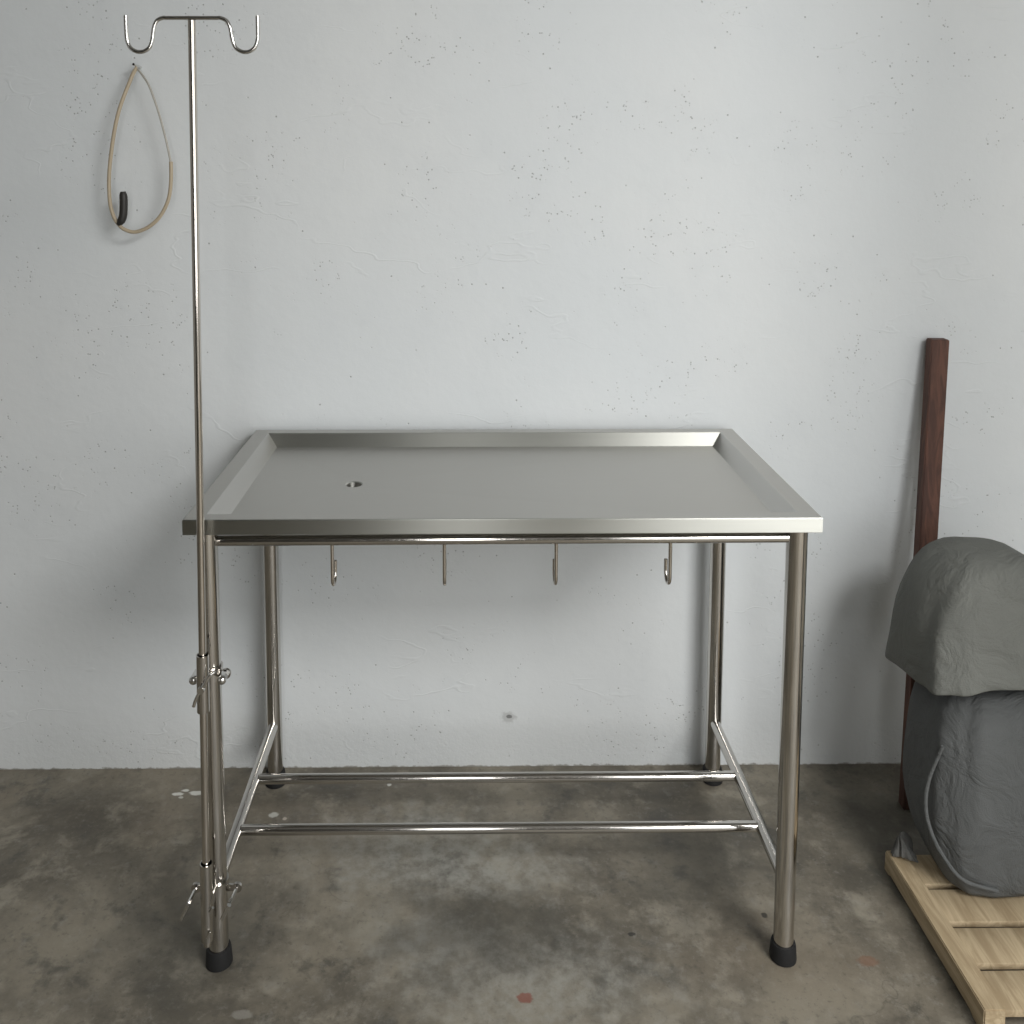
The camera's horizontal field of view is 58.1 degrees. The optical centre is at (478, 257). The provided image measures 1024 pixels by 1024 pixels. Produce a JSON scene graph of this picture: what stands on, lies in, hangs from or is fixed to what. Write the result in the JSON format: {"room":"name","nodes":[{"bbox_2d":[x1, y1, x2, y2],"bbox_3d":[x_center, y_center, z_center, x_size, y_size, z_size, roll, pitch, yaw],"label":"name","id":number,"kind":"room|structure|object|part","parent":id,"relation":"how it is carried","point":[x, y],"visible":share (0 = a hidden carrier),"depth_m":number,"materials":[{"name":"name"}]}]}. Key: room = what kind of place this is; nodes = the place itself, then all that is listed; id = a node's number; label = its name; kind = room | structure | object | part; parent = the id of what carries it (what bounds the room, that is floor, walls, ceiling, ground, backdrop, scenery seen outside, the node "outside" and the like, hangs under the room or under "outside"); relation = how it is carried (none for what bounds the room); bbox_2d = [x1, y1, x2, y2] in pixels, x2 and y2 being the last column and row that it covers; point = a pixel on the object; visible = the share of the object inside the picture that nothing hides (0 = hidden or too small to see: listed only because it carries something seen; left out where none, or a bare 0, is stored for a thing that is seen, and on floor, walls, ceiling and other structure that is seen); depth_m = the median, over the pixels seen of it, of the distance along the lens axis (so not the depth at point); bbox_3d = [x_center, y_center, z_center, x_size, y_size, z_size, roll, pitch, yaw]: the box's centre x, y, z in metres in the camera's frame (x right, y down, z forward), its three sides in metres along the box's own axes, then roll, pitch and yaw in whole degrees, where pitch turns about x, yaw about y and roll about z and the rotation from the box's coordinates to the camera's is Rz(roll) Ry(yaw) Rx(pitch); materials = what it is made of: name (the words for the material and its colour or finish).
{"room":"veterinary exam room","nodes":[
{"label":"veterinary exam room","id":0,"kind":"room"},
{"bbox_2d":[0,0,1023,769],"bbox_3d":[0.340,-0.256,2.388,6.600,3.200,0.200,0,5,-1],"label":"wall","id":1,"kind":"structure","parent":0,"point":[756,219],"depth_m":2.33,"materials":[{"name":"white paint"}]},
{"bbox_2d":[107,63,172,233],"bbox_3d":[-0.817,-0.264,2.239,0.160,0.409,0.076,0,5,-1],"label":"cable","id":2,"kind":"object","parent":1,"relation":"hanging from","point":[123,198],"visible":1,"depth_m":2.22,"materials":[{"name":"beige plastic"}]},
{"bbox_2d":[0,764,1023,1023],"bbox_3d":[0.361,1.597,0.440,6.600,0.120,4.430,0,5,-1],"label":"floor","id":3,"kind":"structure","parent":0,"point":[99,868],"depth_m":1.97,"materials":[{"name":"concrete"}]},
{"bbox_2d":[182,429,822,972],"bbox_3d":[0.044,0.919,2.064,1.200,0.922,0.600,0,5,-1],"label":"examination table","id":4,"kind":"object","parent":3,"relation":"on","point":[445,487],"visible":0.96,"depth_m":1.97,"materials":[{"name":"silver metal"}]},
{"bbox_2d":[123,15,259,947],"bbox_3d":[-0.500,0.447,1.717,0.237,1.752,0.100,0,5,-1],"label":"pole","id":5,"kind":"object","parent":4,"relation":"attached to","point":[202,676],"visible":0.98,"depth_m":1.69,"materials":[{"name":"metal"}]},
{"bbox_3d":[-0.510,0.454,1.688,0.035,1.743,0.014,0,5,-1],"label":"rod","id":6,"kind":"part","parent":5,"relation":"part of","materials":[{"name":"metal"}]},
{"bbox_3d":[-0.509,0.799,1.705,0.044,0.069,0.011,0,5,-1],"label":"locking lever","id":7,"kind":"part","parent":5,"relation":"part of","materials":[{"name":"metal"}]},
{"bbox_3d":[-0.516,0.949,1.791,0.039,0.869,0.039,0,5,-1],"label":"leg","id":8,"kind":"part","parent":4,"relation":"part of","materials":[{"name":"metal"}]},
{"bbox_3d":[-0.519,1.216,2.087,0.025,0.025,0.503,0,5,-1],"label":"rail","id":9,"kind":"part","parent":4,"relation":"part of","materials":[{"name":"metal"}]},
{"bbox_3d":[-0.522,0.898,2.327,0.039,0.869,0.039,0,5,-1],"label":"leg","id":10,"kind":"part","parent":4,"relation":"part of","materials":[{"name":"metal"}]},
{"bbox_3d":[0.047,0.537,1.758,1.092,0.023,0.020,0,5,-1],"label":"rail","id":11,"kind":"part","parent":4,"relation":"part of","materials":[{"name":"metal"}]},
{"bbox_2d":[182,429,822,534],"bbox_3d":[0.044,0.488,2.024,1.200,0.056,0.600,0,5,-1],"label":"tray","id":12,"kind":"object","parent":4,"relation":"on","point":[447,481],"depth_m":1.99,"materials":[{"name":"metal"}]},
{"bbox_3d":[0.605,0.897,2.339,0.039,0.869,0.039,0,5,-1],"label":"leg","id":13,"kind":"part","parent":4,"relation":"part of","materials":[{"name":"metal"}]},
{"bbox_3d":[0.608,1.215,2.098,0.025,0.025,0.503,0,5,-1],"label":"rail","id":14,"kind":"part","parent":4,"relation":"part of","materials":[{"name":"metal"}]},
{"bbox_3d":[0.610,0.948,1.803,0.039,0.869,0.039,0,5,-1],"label":"leg","id":15,"kind":"part","parent":4,"relation":"part of","materials":[{"name":"metal"}]},
{"bbox_2d":[898,338,948,809],"bbox_3d":[1.112,0.782,2.297,0.052,1.150,0.203,3,6,31],"label":"wooden plank","id":16,"kind":"object","parent":3,"relation":"on","point":[937,349],"visible":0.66,"depth_m":2.29,"materials":[{"name":"red wood"}]},
{"bbox_2d":[885,850,1023,1023],"bbox_3d":[1.098,1.375,1.879,0.358,0.050,0.402,0,5,-1],"label":"wooden pallet","id":17,"kind":"object","parent":3,"relation":"on","point":[991,997],"visible":0.9,"depth_m":1.85,"materials":[{"name":"brown wood"}]},
{"bbox_2d":[890,831,918,862],"bbox_3d":[0.948,1.311,2.048,0.057,0.052,0.046,0,5,-1],"label":"rag","id":18,"kind":"object","parent":17,"relation":"on","point":[902,847],"visible":1,"depth_m":2.04,"materials":[{"name":"grey fabric"}]},
{"bbox_2d":[903,681,1023,897],"bbox_3d":[1.109,1.130,2.027,0.320,0.420,0.282,0,5,-1],"label":"sack","id":19,"kind":"object","parent":17,"relation":"on","point":[963,757],"visible":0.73,"depth_m":1.92,"materials":[{"name":"grey fabric"}]},
{"bbox_2d":[885,536,1023,696],"bbox_3d":[1.110,0.805,2.048,0.348,0.333,0.306,0,5,-1],"label":"sheet","id":20,"kind":"object","parent":19,"relation":"on","point":[957,624],"visible":1,"depth_m":1.95,"materials":[{"name":"grey fabric"}]}
]}

